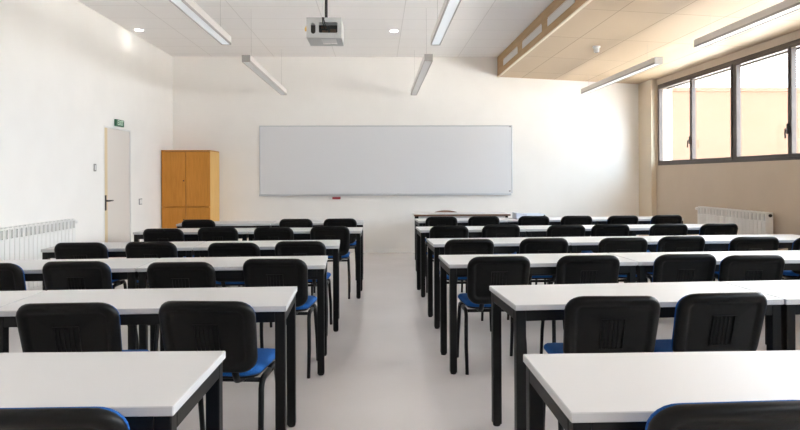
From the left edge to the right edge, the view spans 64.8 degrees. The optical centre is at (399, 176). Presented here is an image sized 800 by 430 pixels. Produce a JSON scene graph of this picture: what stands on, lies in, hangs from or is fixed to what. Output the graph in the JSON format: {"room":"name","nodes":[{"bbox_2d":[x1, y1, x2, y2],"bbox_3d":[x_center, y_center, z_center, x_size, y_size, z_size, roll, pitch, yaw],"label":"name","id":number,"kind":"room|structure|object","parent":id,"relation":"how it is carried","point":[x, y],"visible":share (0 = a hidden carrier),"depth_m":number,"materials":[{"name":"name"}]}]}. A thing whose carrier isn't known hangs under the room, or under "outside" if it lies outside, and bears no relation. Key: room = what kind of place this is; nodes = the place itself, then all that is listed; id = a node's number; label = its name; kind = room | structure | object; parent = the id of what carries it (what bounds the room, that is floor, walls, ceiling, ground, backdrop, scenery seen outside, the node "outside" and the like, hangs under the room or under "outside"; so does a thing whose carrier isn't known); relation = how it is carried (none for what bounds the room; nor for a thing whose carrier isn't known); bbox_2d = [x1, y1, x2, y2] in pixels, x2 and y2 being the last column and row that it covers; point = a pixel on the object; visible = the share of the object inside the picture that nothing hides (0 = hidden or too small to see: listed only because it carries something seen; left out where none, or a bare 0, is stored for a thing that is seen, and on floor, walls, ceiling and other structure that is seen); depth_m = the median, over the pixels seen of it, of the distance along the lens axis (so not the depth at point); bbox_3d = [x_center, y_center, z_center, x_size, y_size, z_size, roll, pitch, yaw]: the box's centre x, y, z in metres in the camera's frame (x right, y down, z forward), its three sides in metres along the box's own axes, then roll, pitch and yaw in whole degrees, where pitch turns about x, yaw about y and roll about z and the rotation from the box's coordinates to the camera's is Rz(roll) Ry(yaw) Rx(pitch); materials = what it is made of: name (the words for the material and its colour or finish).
{"room":"classroom","nodes":[
{"label":"classroom","id":0,"kind":"room"},
{"bbox_2d":[0,0,172,290],"bbox_3d":[-3.734,-0.374,2.291,0.200,3.430,17.640,0,0,-2],"label":"wall","id":1,"kind":"structure","parent":0,"point":[68,70],"depth_m":7.34,"materials":[{"name":"white paint"}]},
{"bbox_2d":[0,219,77,289],"bbox_3d":[-3.699,0.801,6.177,0.136,0.660,2.136,0,0,-2],"label":"radiator","id":2,"kind":"object","parent":1,"relation":"attached to","point":[21,242],"visible":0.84,"depth_m":6.25,"materials":[{"name":"white metal"}]},
{"bbox_2d":[104,125,130,258],"bbox_3d":[-3.881,0.337,8.600,0.180,2.010,0.880,0,0,-2],"label":"door","id":3,"kind":"structure","parent":1,"relation":"in","point":[117,141],"depth_m":8.60,"materials":[{"name":"white wood"}]},
{"bbox_2d":[77,0,553,56],"bbox_3d":[0.516,-2.206,2.440,8.720,0.200,17.640,0,0,-2],"label":"ceiling","id":4,"kind":"structure","parent":0,"point":[256,28],"depth_m":8.68,"materials":[{"name":"tile"}]},
{"bbox_2d":[169,0,230,44],"bbox_3d":[-1.760,-1.738,5.059,0.100,0.721,3.034,0,0,-2],"label":"hanging light","id":5,"kind":"object","parent":4,"relation":"hanging from","point":[189,8],"visible":1,"depth_m":5.63,"materials":[{"name":"silver metal"}]},
{"bbox_2d":[242,55,286,94],"bbox_3d":[-1.899,-1.737,9.066,0.100,0.721,3.039,0,0,-2],"label":"hanging light","id":6,"kind":"object","parent":4,"relation":"hanging from","point":[249,61],"visible":1,"depth_m":8.64,"materials":[{"name":"silver metal"}]},
{"bbox_2d":[305,0,343,45],"bbox_3d":[-0.671,-1.652,5.592,0.318,0.905,0.357,0,0,-2],"label":"ceiling projector","id":7,"kind":"object","parent":4,"relation":"hanging from","point":[320,30],"visible":1,"depth_m":5.46,"materials":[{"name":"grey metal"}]},
{"bbox_2d":[411,35,432,94],"bbox_3d":[0.285,-1.746,9.110,0.100,0.721,3.163,0,0,-2],"label":"hanging light","id":8,"kind":"object","parent":4,"relation":"hanging from","point":[427,60],"visible":1,"depth_m":8.39,"materials":[{"name":"silver metal"}]},
{"bbox_2d":[412,61,430,94],"bbox_3d":[0.287,-1.401,9.110,0.082,0.020,3.155,0,0,-2],"label":"diffuser","id":9,"kind":"object","parent":8,"relation":"attached to","point":[425,65],"depth_m":8.72,"materials":[{"name":"white plastic"}]},
{"bbox_2d":[431,0,460,44],"bbox_3d":[0.425,-1.746,5.116,0.100,0.721,3.035,0,0,-2],"label":"hanging light","id":10,"kind":"object","parent":4,"relation":"hanging from","point":[449,8],"visible":1,"depth_m":5.65,"materials":[{"name":"silver metal"}]},
{"bbox_2d":[497,0,799,83],"bbox_3d":[3.321,-1.880,2.538,2.610,0.475,17.240,0,0,-2],"label":"ceiling","id":11,"kind":"structure","parent":4,"relation":"attached to","point":[628,33],"depth_m":7.79,"materials":[{"name":"brown wood"}]},
{"bbox_2d":[522,24,541,48],"bbox_3d":[1.798,-1.918,8.623,0.008,0.104,1.070,0,0,-2],"label":"ceiling vent","id":12,"kind":"object","parent":11,"relation":"in","point":[538,30],"visible":1,"depth_m":8.56,"materials":[{"name":"white plastic"}]},
{"bbox_2d":[497,0,592,76],"bbox_3d":[2.030,-1.764,2.493,0.034,0.016,17.240,0,0,-2],"label":"trim","id":13,"kind":"structure","parent":11,"relation":"attached to","point":[587,2],"depth_m":7.71,"materials":[{"name":"beige wood"}]},
{"bbox_2d":[547,0,574,25],"bbox_3d":[1.846,-1.919,7.264,0.008,0.104,1.070,0,0,-2],"label":"ceiling vent","id":14,"kind":"object","parent":11,"relation":"in","point":[567,3],"visible":1,"depth_m":7.28,"materials":[{"name":"white plastic"}]},
{"bbox_2d":[581,57,662,93],"bbox_3d":[3.145,-1.551,9.196,0.100,0.309,2.840,0,0,-2],"label":"hanging light","id":15,"kind":"object","parent":11,"relation":"hanging from","point":[656,61],"visible":1,"depth_m":8.77,"materials":[{"name":"silver metal"}]},
{"bbox_2d":[694,0,799,47],"bbox_3d":[3.282,-1.552,5.265,0.100,0.309,3.094,0,0,-2],"label":"hanging light","id":16,"kind":"object","parent":11,"relation":"hanging from","point":[783,8],"visible":1,"depth_m":5.83,"materials":[{"name":"silver metal"}]},
{"bbox_2d":[9,253,799,429],"bbox_3d":[0.531,1.424,2.440,8.720,0.200,17.640,0,0,-2],"label":"floor","id":17,"kind":"structure","parent":0,"point":[386,368],"depth_m":4.45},
{"bbox_2d":[0,263,26,290],"bbox_3d":[-2.568,0.935,4.151,0.428,0.808,0.559,0,0,-1],"label":"chair","id":18,"kind":"object","parent":17,"relation":"on","point":[12,277],"visible":0.22,"depth_m":3.92,"materials":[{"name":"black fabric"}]},
{"bbox_2d":[0,290,45,306],"bbox_3d":[-2.485,0.966,3.000,1.300,0.740,0.520,0,0,-4],"label":"desk","id":19,"kind":"object","parent":17,"relation":"on","point":[6,297],"visible":0.02,"depth_m":3.16,"materials":[{"name":"white laminate"}]},
{"bbox_2d":[0,406,129,429],"bbox_3d":[-0.851,0.928,1.687,0.428,0.808,0.559,0,0,-2],"label":"chair","id":20,"kind":"object","parent":17,"relation":"on","point":[93,417],"visible":1,"depth_m":1.42,"materials":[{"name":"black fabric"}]},
{"bbox_2d":[0,258,158,350],"bbox_3d":[-2.349,0.965,4.311,1.220,0.740,0.520,0,0,-5],"label":"desk","id":21,"kind":"object","parent":17,"relation":"on","point":[121,268],"visible":0.3,"depth_m":4.15,"materials":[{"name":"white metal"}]},
{"bbox_2d":[16,302,148,352],"bbox_3d":[-1.422,0.930,2.897,0.428,0.808,0.559,0,0,-4],"label":"chair","id":22,"kind":"object","parent":17,"relation":"on","point":[83,326],"visible":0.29,"depth_m":2.66,"materials":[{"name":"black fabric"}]},
{"bbox_2d":[42,261,138,348],"bbox_3d":[-2.060,0.933,4.222,0.428,0.808,0.559,0,0,-3],"label":"chair","id":23,"kind":"object","parent":17,"relation":"on","point":[57,275],"visible":0.35,"depth_m":3.98,"materials":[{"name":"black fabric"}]},
{"bbox_2d":[54,242,127,325],"bbox_3d":[-2.619,0.935,5.374,0.428,0.808,0.559,0,0,-3],"label":"chair","id":24,"kind":"object","parent":17,"relation":"on","point":[74,250],"visible":0.22,"depth_m":5.13,"materials":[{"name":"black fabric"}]},
{"bbox_2d":[0,351,225,429],"bbox_3d":[-1.184,0.961,1.865,1.200,0.740,0.520,0,0,-1],"label":"desk","id":25,"kind":"object","parent":17,"relation":"on","point":[153,390],"visible":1,"depth_m":1.84,"materials":[{"name":"grey laminate"}]},
{"bbox_2d":[41,241,205,289],"bbox_3d":[-2.378,0.966,5.514,1.225,0.740,0.520,0,0,-5],"label":"desk","id":26,"kind":"object","parent":17,"relation":"on","point":[185,248],"visible":0.23,"depth_m":5.30,"materials":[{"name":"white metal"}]},
{"bbox_2d":[0,286,296,429],"bbox_3d":[-1.182,0.961,3.090,1.300,0.740,0.520,0,0,-4],"label":"desk","id":27,"kind":"object","parent":17,"relation":"on","point":[277,305],"visible":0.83,"depth_m":3.02,"materials":[{"name":"white laminate"}]},
{"bbox_2d":[125,242,177,325],"bbox_3d":[-2.053,0.933,5.415,0.428,0.808,0.559,0,0,-1],"label":"chair","id":28,"kind":"object","parent":17,"relation":"on","point":[132,249],"visible":0.16,"depth_m":5.16,"materials":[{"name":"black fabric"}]},
{"bbox_2d":[143,228,193,257],"bbox_3d":[-2.455,0.934,6.755,0.428,0.808,0.559,0,0,-1],"label":"chair","id":29,"kind":"object","parent":17,"relation":"on","point":[157,234],"visible":0.23,"depth_m":6.50,"materials":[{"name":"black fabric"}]},
{"bbox_2d":[147,262,215,350],"bbox_3d":[-1.376,0.930,4.162,0.428,0.808,0.559,0,0,-2],"label":"chair","id":30,"kind":"object","parent":17,"relation":"on","point":[159,274],"visible":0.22,"depth_m":3.92,"materials":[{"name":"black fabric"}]},
{"bbox_2d":[161,150,218,227],"bbox_3d":[-3.512,0.450,10.600,0.787,1.780,0.607,0,0,-2],"label":"tall cabinet","id":31,"kind":"object","parent":17,"relation":"on","point":[190,178],"visible":0.8,"depth_m":10.31,"materials":[{"name":"orange wood"}]},
{"bbox_2d":[133,228,255,288],"bbox_3d":[-2.278,0.965,7.081,1.230,0.740,0.520,0,0,-1],"label":"desk","id":32,"kind":"object","parent":17,"relation":"on","point":[189,233],"visible":0.24,"depth_m":6.84,"materials":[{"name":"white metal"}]},
{"bbox_2d":[182,219,215,240],"bbox_3d":[-2.532,0.935,8.126,0.428,0.808,0.559,0,0,-2],"label":"chair","id":33,"kind":"object","parent":17,"relation":"on","point":[200,223],"visible":0.18,"depth_m":7.87,"materials":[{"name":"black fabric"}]},
{"bbox_2d":[159,301,274,429],"bbox_3d":[-0.815,0.928,2.927,0.428,0.808,0.559,0,0,3],"label":"chair","id":34,"kind":"object","parent":17,"relation":"on","point":[228,326],"visible":0.74,"depth_m":2.70,"materials":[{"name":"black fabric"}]},
{"bbox_2d":[223,348,274,375],"bbox_3d":[-0.812,0.869,2.972,0.419,0.065,0.426,0,0,3],"label":"seat cushion","id":35,"kind":"object","parent":34,"relation":"on","point":[266,356],"depth_m":2.89,"materials":[{"name":"blue fabric"}]},
{"bbox_2d":[198,227,237,256],"bbox_3d":[-1.945,0.932,6.910,0.428,0.808,0.559,0,0,-3],"label":"chair","id":36,"kind":"object","parent":17,"relation":"on","point":[206,234],"visible":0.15,"depth_m":6.66,"materials":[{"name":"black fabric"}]},
{"bbox_2d":[176,221,274,227],"bbox_3d":[-2.254,0.965,8.250,1.180,0.740,0.520,0,0,-3],"label":"desk","id":37,"kind":"object","parent":17,"relation":"on","point":[235,224],"visible":0.23,"depth_m":8.02,"materials":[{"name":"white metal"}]},
{"bbox_2d":[137,256,327,375],"bbox_3d":[-1.127,0.961,4.412,1.220,0.740,0.520,0,0,-4],"label":"desk","id":38,"kind":"object","parent":17,"relation":"on","point":[225,267],"visible":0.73,"depth_m":4.21,"materials":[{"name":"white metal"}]},
{"bbox_2d":[208,242,271,327],"bbox_3d":[-1.342,0.930,5.317,0.428,0.808,0.559,0,0,0],"label":"chair","id":39,"kind":"object","parent":17,"relation":"on","point":[245,249],"visible":0.4,"depth_m":5.07,"materials":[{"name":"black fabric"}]},
{"bbox_2d":[193,240,339,331],"bbox_3d":[-1.151,0.961,5.607,1.225,0.740,0.520,0,0,-4],"label":"desk","id":40,"kind":"object","parent":17,"relation":"on","point":[332,246],"visible":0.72,"depth_m":5.40,"materials":[{"name":"grey laminate"}]},
{"bbox_2d":[254,227,293,255],"bbox_3d":[-1.333,0.930,6.880,0.428,0.808,0.559,0,0,0],"label":"chair","id":41,"kind":"object","parent":17,"relation":"on","point":[260,233],"visible":0.19,"depth_m":6.63,"materials":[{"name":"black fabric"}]},
{"bbox_2d":[243,259,316,378],"bbox_3d":[-0.804,0.928,4.308,0.428,0.808,0.559,0,0,1],"label":"chair","id":42,"kind":"object","parent":17,"relation":"on","point":[256,272],"visible":0.56,"depth_m":4.08,"materials":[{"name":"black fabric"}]},
{"bbox_2d":[296,296,316,309],"bbox_3d":[-0.803,0.869,4.352,0.419,0.065,0.426,0,0,1],"label":"seat cushion","id":43,"kind":"object","parent":42,"relation":"on","point":[310,302],"depth_m":4.26,"materials":[{"name":"blue fabric"}]},
{"bbox_2d":[279,219,312,239],"bbox_3d":[-1.323,0.930,8.192,0.428,0.808,0.559,0,0,-2],"label":"chair","id":44,"kind":"object","parent":17,"relation":"on","point":[291,223],"visible":0.14,"depth_m":7.94,"materials":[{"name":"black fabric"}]},
{"bbox_2d":[275,241,331,335],"bbox_3d":[-0.822,0.928,5.414,0.428,0.808,0.559,0,0,-1],"label":"chair","id":45,"kind":"object","parent":17,"relation":"on","point":[282,248],"visible":0.34,"depth_m":5.17,"materials":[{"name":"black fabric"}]},
{"bbox_2d":[308,272,330,281],"bbox_3d":[-0.822,0.869,5.459,0.419,0.065,0.426,0,0,-1],"label":"seat cushion","id":46,"kind":"object","parent":45,"relation":"on","point":[328,274],"depth_m":5.25,"materials":[{"name":"blue fabric"}]},
{"bbox_2d":[248,227,362,298],"bbox_3d":[-1.042,0.960,7.104,1.230,0.740,0.520,0,0,-1],"label":"desk","id":47,"kind":"object","parent":17,"relation":"on","point":[355,232],"visible":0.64,"depth_m":6.86,"materials":[{"name":"grey laminate"}]},
{"bbox_2d":[271,220,363,279],"bbox_3d":[-1.069,0.960,8.317,1.180,0.740,0.520,0,0,-3],"label":"desk","id":48,"kind":"object","parent":17,"relation":"on","point":[360,223],"visible":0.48,"depth_m":8.10,"materials":[{"name":"grey laminate"}]},
{"bbox_2d":[310,226,350,298],"bbox_3d":[-0.766,0.928,6.986,0.428,0.808,0.559,0,0,-4],"label":"chair","id":49,"kind":"object","parent":17,"relation":"on","point":[342,233],"visible":0.52,"depth_m":6.75,"materials":[{"name":"black plastic"}]},
{"bbox_2d":[328,252,349,257],"bbox_3d":[-0.769,0.869,7.030,0.419,0.065,0.426,0,0,-4],"label":"seat cushion","id":50,"kind":"object","parent":49,"relation":"on","point":[341,254],"depth_m":6.82,"materials":[{"name":"blue fabric"}]},
{"bbox_2d":[323,218,356,279],"bbox_3d":[-0.773,0.928,8.220,0.428,0.808,0.559,0,0,-4],"label":"chair","id":51,"kind":"object","parent":17,"relation":"on","point":[348,222],"visible":0.34,"depth_m":7.97,"materials":[{"name":"black plastic"}]},
{"bbox_2d":[425,217,456,276],"bbox_3d":[0.544,0.922,8.515,0.428,0.808,0.559,0,0,-1],"label":"chair","id":52,"kind":"object","parent":17,"relation":"on","point":[430,221],"visible":0.2,"depth_m":8.27,"materials":[{"name":"black plastic"}]},
{"bbox_2d":[426,226,468,292],"bbox_3d":[0.518,0.922,6.960,0.428,0.808,0.559,0,0,-2],"label":"chair","id":53,"kind":"object","parent":17,"relation":"on","point":[436,231],"visible":0.25,"depth_m":6.71,"materials":[{"name":"black plastic"}]},
{"bbox_2d":[413,212,510,259],"bbox_3d":[0.945,0.945,9.855,1.470,0.755,0.562,0,0,-1],"label":"desk","id":54,"kind":"object","parent":17,"relation":"on","point":[418,215],"visible":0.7,"depth_m":9.64,"materials":[{"name":"grey laminate"}]},
{"bbox_2d":[415,218,508,271],"bbox_3d":[0.835,0.953,8.661,1.215,0.740,0.520,0,0,-5],"label":"desk","id":55,"kind":"object","parent":17,"relation":"on","point":[460,221],"visible":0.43,"depth_m":8.46,"materials":[{"name":"grey laminate"}]},
{"bbox_2d":[444,239,493,331],"bbox_3d":[0.571,0.922,5.526,0.428,0.808,0.559,0,0,-3],"label":"chair","id":56,"kind":"object","parent":17,"relation":"on","point":[453,246],"visible":0.25,"depth_m":5.28,"materials":[{"name":"black plastic"}]},
{"bbox_2d":[416,226,525,296],"bbox_3d":[0.796,0.953,7.215,1.185,0.740,0.520,0,0,-4],"label":"desk","id":57,"kind":"object","parent":17,"relation":"on","point":[474,231],"visible":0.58,"depth_m":6.97,"materials":[{"name":"grey laminate"}]},
{"bbox_2d":[468,216,499,237],"bbox_3d":[1.102,0.920,8.566,0.428,0.808,0.559,0,0,-3],"label":"chair","id":58,"kind":"object","parent":17,"relation":"on","point":[474,220],"visible":0.19,"depth_m":8.31,"materials":[{"name":"black plastic"}]},
{"bbox_2d":[457,256,529,374],"bbox_3d":[0.639,0.922,4.383,0.428,0.808,0.559,0,0,-4],"label":"chair","id":59,"kind":"object","parent":17,"relation":"on","point":[483,272],"visible":0.7,"depth_m":4.16,"materials":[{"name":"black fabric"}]},
{"bbox_2d":[458,293,490,306],"bbox_3d":[0.636,0.864,4.427,0.419,0.065,0.426,0,0,-4],"label":"seat cushion","id":60,"kind":"object","parent":59,"relation":"on","point":[464,300],"depth_m":4.25,"materials":[{"name":"blue fabric"}]},
{"bbox_2d":[426,237,569,328],"bbox_3d":[0.881,0.953,5.786,1.220,0.740,0.520,0,0,-5],"label":"desk","id":61,"kind":"object","parent":17,"relation":"on","point":[436,245],"visible":0.48,"depth_m":5.55,"materials":[{"name":"grey laminate"}]},
{"bbox_2d":[482,224,519,253],"bbox_3d":[1.095,0.920,7.124,0.428,0.808,0.559,0,0,-3],"label":"chair","id":62,"kind":"object","parent":17,"relation":"on","point":[491,230],"visible":0.27,"depth_m":6.88,"materials":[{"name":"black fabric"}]},
{"bbox_2d":[518,216,548,236],"bbox_3d":[1.769,0.917,8.583,0.428,0.808,0.559,0,0,-2],"label":"chair","id":63,"kind":"object","parent":17,"relation":"on","point":[523,220],"visible":0.18,"depth_m":8.33,"materials":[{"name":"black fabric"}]},
{"bbox_2d":[507,238,567,329],"bbox_3d":[1.214,0.920,5.584,0.428,0.808,0.559,0,0,-3],"label":"chair","id":64,"kind":"object","parent":17,"relation":"on","point":[528,245],"visible":0.37,"depth_m":5.34,"materials":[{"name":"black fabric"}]},
{"bbox_2d":[439,253,637,374],"bbox_3d":[0.958,0.952,4.516,1.300,0.740,0.520,0,0,-4],"label":"desk","id":65,"kind":"object","parent":17,"relation":"on","point":[454,265],"visible":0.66,"depth_m":4.31,"materials":[{"name":"grey laminate"}]},
{"bbox_2d":[502,217,596,224],"bbox_3d":[2.053,0.948,8.755,1.215,0.740,0.520,0,0,-5],"label":"desk","id":66,"kind":"object","parent":17,"relation":"on","point":[552,220],"visible":0.22,"depth_m":8.51,"materials":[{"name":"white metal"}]},
{"bbox_2d":[512,212,544,218],"bbox_3d":[1.792,0.536,8.787,0.400,0.085,0.265,0,0,-4],"label":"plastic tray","id":67,"kind":"object","parent":66,"relation":"on","point":[514,215],"visible":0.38,"depth_m":8.67,"materials":[{"name":"white plastic"}]},
{"bbox_2d":[535,225,584,284],"bbox_3d":[1.783,0.917,7.025,0.428,0.808,0.559,0,0,-3],"label":"chair","id":68,"kind":"object","parent":17,"relation":"on","point":[554,230],"visible":0.2,"depth_m":6.78,"materials":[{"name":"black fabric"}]},
{"bbox_2d":[516,225,629,284],"bbox_3d":[1.984,0.948,7.304,1.185,0.740,0.520,0,0,-4],"label":"desk","id":69,"kind":"object","parent":17,"relation":"on","point":[532,230],"visible":0.17,"depth_m":7.05,"materials":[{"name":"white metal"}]},
{"bbox_2d":[560,216,591,236],"bbox_3d":[2.338,0.915,8.583,0.428,0.808,0.559,0,0,-1],"label":"chair","id":70,"kind":"object","parent":17,"relation":"on","point":[566,220],"visible":0.18,"depth_m":8.33,"materials":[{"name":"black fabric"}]},
{"bbox_2d":[540,255,619,353],"bbox_3d":[1.251,0.919,4.415,0.428,0.808,0.559,0,0,-1],"label":"chair","id":71,"kind":"object","parent":17,"relation":"on","point":[570,269],"visible":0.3,"depth_m":4.17,"materials":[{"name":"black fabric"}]},
{"bbox_2d":[543,296,659,429],"bbox_3d":[0.937,0.921,3.003,0.428,0.808,0.559,0,0,0],"label":"chair","id":72,"kind":"object","parent":17,"relation":"on","point":[592,324],"visible":0.58,"depth_m":2.77,"materials":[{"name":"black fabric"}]},
{"bbox_2d":[544,343,563,353],"bbox_3d":[0.937,0.862,3.047,0.419,0.065,0.426,0,0,0],"label":"seat cushion","id":73,"kind":"object","parent":72,"relation":"on","point":[551,348],"depth_m":3.10,"materials":[{"name":"blue fabric"}]},
{"bbox_2d":[581,224,628,282],"bbox_3d":[2.295,0.915,7.108,0.428,0.808,0.559,0,0,-1],"label":"chair","id":74,"kind":"object","parent":17,"relation":"on","point":[598,229],"visible":0.18,"depth_m":6.86,"materials":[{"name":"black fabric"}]},
{"bbox_2d":[553,236,665,283],"bbox_3d":[2.103,0.948,5.883,1.220,0.740,0.520,0,0,-5],"label":"desk","id":75,"kind":"object","parent":17,"relation":"on","point":[576,243],"visible":0.16,"depth_m":5.65,"materials":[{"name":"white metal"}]},
{"bbox_2d":[598,237,647,282],"bbox_3d":[1.900,0.917,5.601,0.428,0.808,0.559,0,0,-1],"label":"chair","id":76,"kind":"object","parent":17,"relation":"on","point":[631,244],"visible":0.27,"depth_m":5.35,"materials":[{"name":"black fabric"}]},
{"bbox_2d":[607,215,638,235],"bbox_3d":[2.944,0.913,8.573,0.428,0.808,0.559,0,0,-2],"label":"chair","id":77,"kind":"object","parent":17,"relation":"on","point":[628,220],"visible":0.14,"depth_m":8.32,"materials":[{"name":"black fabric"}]},
{"bbox_2d":[489,281,783,429],"bbox_3d":[1.151,0.951,3.186,1.300,0.740,0.520,0,0,-5],"label":"desk","id":78,"kind":"object","parent":17,"relation":"on","point":[523,303],"visible":0.69,"depth_m":3.10,"materials":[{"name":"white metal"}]},
{"bbox_2d":[591,216,683,223],"bbox_3d":[3.270,0.943,8.848,1.215,0.740,0.520,0,0,-5],"label":"desk","id":79,"kind":"object","parent":17,"relation":"on","point":[643,219],"visible":0.09,"depth_m":8.60,"materials":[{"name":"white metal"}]},
{"bbox_2d":[618,224,703,282],"bbox_3d":[3.172,0.943,7.384,1.185,0.740,0.520,0,0,-4],"label":"desk","id":80,"kind":"object","parent":17,"relation":"on","point":[639,229],"visible":0.2,"depth_m":7.14,"materials":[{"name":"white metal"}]},
{"bbox_2d":[523,350,799,429],"bbox_3d":[1.066,0.952,1.843,1.300,0.740,0.520,0,0,-2],"label":"desk","id":81,"kind":"object","parent":17,"relation":"on","point":[583,391],"visible":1,"depth_m":1.81,"materials":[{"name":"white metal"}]},
{"bbox_2d":[650,215,681,223],"bbox_3d":[3.565,0.910,8.666,0.428,0.808,0.559,0,0,-2],"label":"chair","id":82,"kind":"object","parent":17,"relation":"on","point":[657,219],"visible":0.17,"depth_m":8.41,"materials":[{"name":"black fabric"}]},
{"bbox_2d":[646,224,687,282],"bbox_3d":[2.922,0.913,7.095,0.428,0.808,0.559,0,0,-2],"label":"chair","id":83,"kind":"object","parent":17,"relation":"on","point":[657,229],"visible":0.21,"depth_m":6.84,"materials":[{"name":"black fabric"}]},
{"bbox_2d":[636,236,704,282],"bbox_3d":[2.437,0.915,5.710,0.428,0.808,0.559,0,0,-4],"label":"chair","id":84,"kind":"object","parent":17,"relation":"on","point":[668,243],"visible":0.23,"depth_m":5.46,"materials":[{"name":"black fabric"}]},
{"bbox_2d":[652,254,715,282],"bbox_3d":[1.911,0.917,4.462,0.428,0.808,0.559,0,0,-2],"label":"chair","id":85,"kind":"object","parent":17,"relation":"on","point":[666,267],"visible":0.33,"depth_m":4.22,"materials":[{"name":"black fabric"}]},
{"bbox_2d":[609,251,799,344],"bbox_3d":[2.261,0.947,4.607,1.300,0.740,0.520,0,0,-4],"label":"desk","id":86,"kind":"object","parent":17,"relation":"on","point":[645,260],"visible":0.3,"depth_m":4.55,"materials":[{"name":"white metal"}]},
{"bbox_2d":[654,292,766,351],"bbox_3d":[1.432,0.919,3.064,0.428,0.808,0.559,0,0,-5],"label":"chair","id":87,"kind":"object","parent":17,"relation":"on","point":[703,322],"visible":0.5,"depth_m":2.83,"materials":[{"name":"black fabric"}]},
{"bbox_2d":[654,339,672,351],"bbox_3d":[1.428,0.860,3.108,0.419,0.065,0.426,0,0,-5],"label":"seat cushion","id":88,"kind":"object","parent":87,"relation":"on","point":[661,345],"depth_m":3.12,"materials":[{"name":"blue fabric"}]},
{"bbox_2d":[699,223,737,280],"bbox_3d":[3.492,0.910,7.136,0.428,0.808,0.559,0,0,-2],"label":"chair","id":89,"kind":"object","parent":17,"relation":"on","point":[712,228],"visible":0.2,"depth_m":6.88,"materials":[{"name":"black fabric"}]},
{"bbox_2d":[645,400,799,429],"bbox_3d":[0.774,0.921,1.708,0.428,0.808,0.559,0,0,-4],"label":"chair","id":90,"kind":"object","parent":17,"relation":"on","point":[765,414],"visible":1,"depth_m":1.44,"materials":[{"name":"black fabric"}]},
{"bbox_2d":[682,234,799,251],"bbox_3d":[3.326,0.943,5.977,1.220,0.740,0.520,0,0,-4],"label":"desk","id":91,"kind":"object","parent":17,"relation":"on","point":[785,240],"visible":0.28,"depth_m":5.79,"materials":[{"name":"white laminate"}]},
{"bbox_2d":[714,237,778,278],"bbox_3d":[3.040,0.912,5.633,0.428,0.808,0.559,0,0,0],"label":"chair","id":92,"kind":"object","parent":17,"relation":"on","point":[738,243],"visible":0.2,"depth_m":5.38,"materials":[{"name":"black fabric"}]},
{"bbox_2d":[718,255,784,281],"bbox_3d":[2.333,0.915,4.393,0.428,0.808,0.559,0,0,0],"label":"chair","id":93,"kind":"object","parent":17,"relation":"on","point":[733,267],"visible":0.27,"depth_m":4.15,"materials":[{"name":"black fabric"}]},
{"bbox_2d":[721,280,799,350],"bbox_3d":[2.452,0.946,3.295,1.300,0.740,0.520,0,0,-5],"label":"desk","id":94,"kind":"object","parent":17,"relation":"on","point":[788,290],"visible":0.25,"depth_m":3.07,"materials":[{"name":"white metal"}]},
{"bbox_2d":[782,238,799,279],"bbox_3d":[3.565,0.910,5.610,0.428,0.808,0.559,0,0,-2],"label":"chair","id":95,"kind":"object","parent":17,"relation":"on","point":[789,274],"visible":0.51,"depth_m":5.45,"materials":[{"name":"blue fabric"}]},
{"bbox_2d":[172,56,638,249],"bbox_3d":[0.319,-0.390,11.158,8.520,3.430,0.200,0,0,-2],"label":"wall","id":96,"kind":"structure","parent":0,"point":[574,153],"depth_m":11.05,"materials":[{"name":"white paint"}]},
{"bbox_2d":[349,249,414,252],"bbox_3d":[0.644,1.293,11.063,7.210,0.060,0.012,0,0,-2],"label":"baseboard","id":97,"kind":"structure","parent":96,"relation":"attached to","point":[364,250],"depth_m":11.03,"materials":[{"name":"white paint"}]},
{"bbox_2d":[259,125,512,195],"bbox_3d":[-0.230,-0.288,11.007,4.424,1.225,0.064,0,0,-2],"label":"whiteboard","id":98,"kind":"object","parent":96,"relation":"attached to","point":[402,160],"visible":1,"depth_m":11.02,"materials":[{"name":"white ceramic"}]},
{"bbox_2d":[259,193,510,195],"bbox_3d":[-0.243,0.307,11.006,4.394,0.035,0.064,0,0,-2],"label":"tray","id":99,"kind":"object","parent":98,"relation":"on","point":[260,194],"depth_m":10.98,"materials":[{"name":"silver metal"}]},
{"bbox_2d":[638,80,656,235],"bbox_3d":[4.295,-0.176,10.937,0.090,2.970,0.520,0,0,-2],"label":"wall column","id":100,"kind":"structure","parent":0,"point":[646,90],"depth_m":10.82,"materials":[{"name":"beige paint"}]},
{"bbox_2d":[671,294,689,350],"bbox_3d":[1.448,0.680,2.868,0.415,0.323,0.117,0,0,-5],"label":"chair back","id":101,"kind":"object","parent":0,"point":[681,327],"depth_m":2.83,"materials":[{"name":"black plastic"}]},
{"bbox_2d":[656,30,799,277],"bbox_3d":[4.756,-0.408,2.588,0.250,3.430,17.240,0,0,-2],"label":"wall","id":102,"kind":"structure","parent":0,"point":[766,186],"depth_m":8.49,"materials":[{"name":"beige paint"}]},
{"bbox_2d":[658,60,746,165],"bbox_3d":[4.450,-0.873,9.496,0.240,1.358,2.280,0,0,-2],"label":"window","id":103,"kind":"structure","parent":102,"relation":"in","point":[728,66],"depth_m":9.46,"materials":[{"name":"grey metal"}]},
{"bbox_2d":[695,206,772,234],"bbox_3d":[4.369,0.749,8.319,0.136,0.660,1.736,0,0,-2],"label":"radiator","id":104,"kind":"object","parent":102,"relation":"attached to","point":[749,222],"visible":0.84,"depth_m":7.96,"materials":[{"name":"white metal"}]},
{"bbox_2d":[734,38,799,161],"bbox_3d":[4.529,-0.873,7.218,0.240,1.358,2.280,0,0,-2],"label":"window","id":105,"kind":"structure","parent":102,"relation":"in","point":[790,48],"depth_m":7.45,"materials":[{"name":"grey metal"}]},
{"label":"outside","id":106,"kind":"structure","parent":0,"visible":0},
{"bbox_3d":[36.945,1.578,16.299,65.030,0.200,110.000,0,0,-2],"label":"ground","id":107,"kind":"structure","parent":106,"visible":0},
{"bbox_2d":[672,87,799,159],"bbox_3d":[22.130,-0.698,25.248,34.000,4.470,9.080,0,0,-2],"label":"building","id":108,"kind":"structure","parent":107,"relation":"on","point":[764,110],"depth_m":20.38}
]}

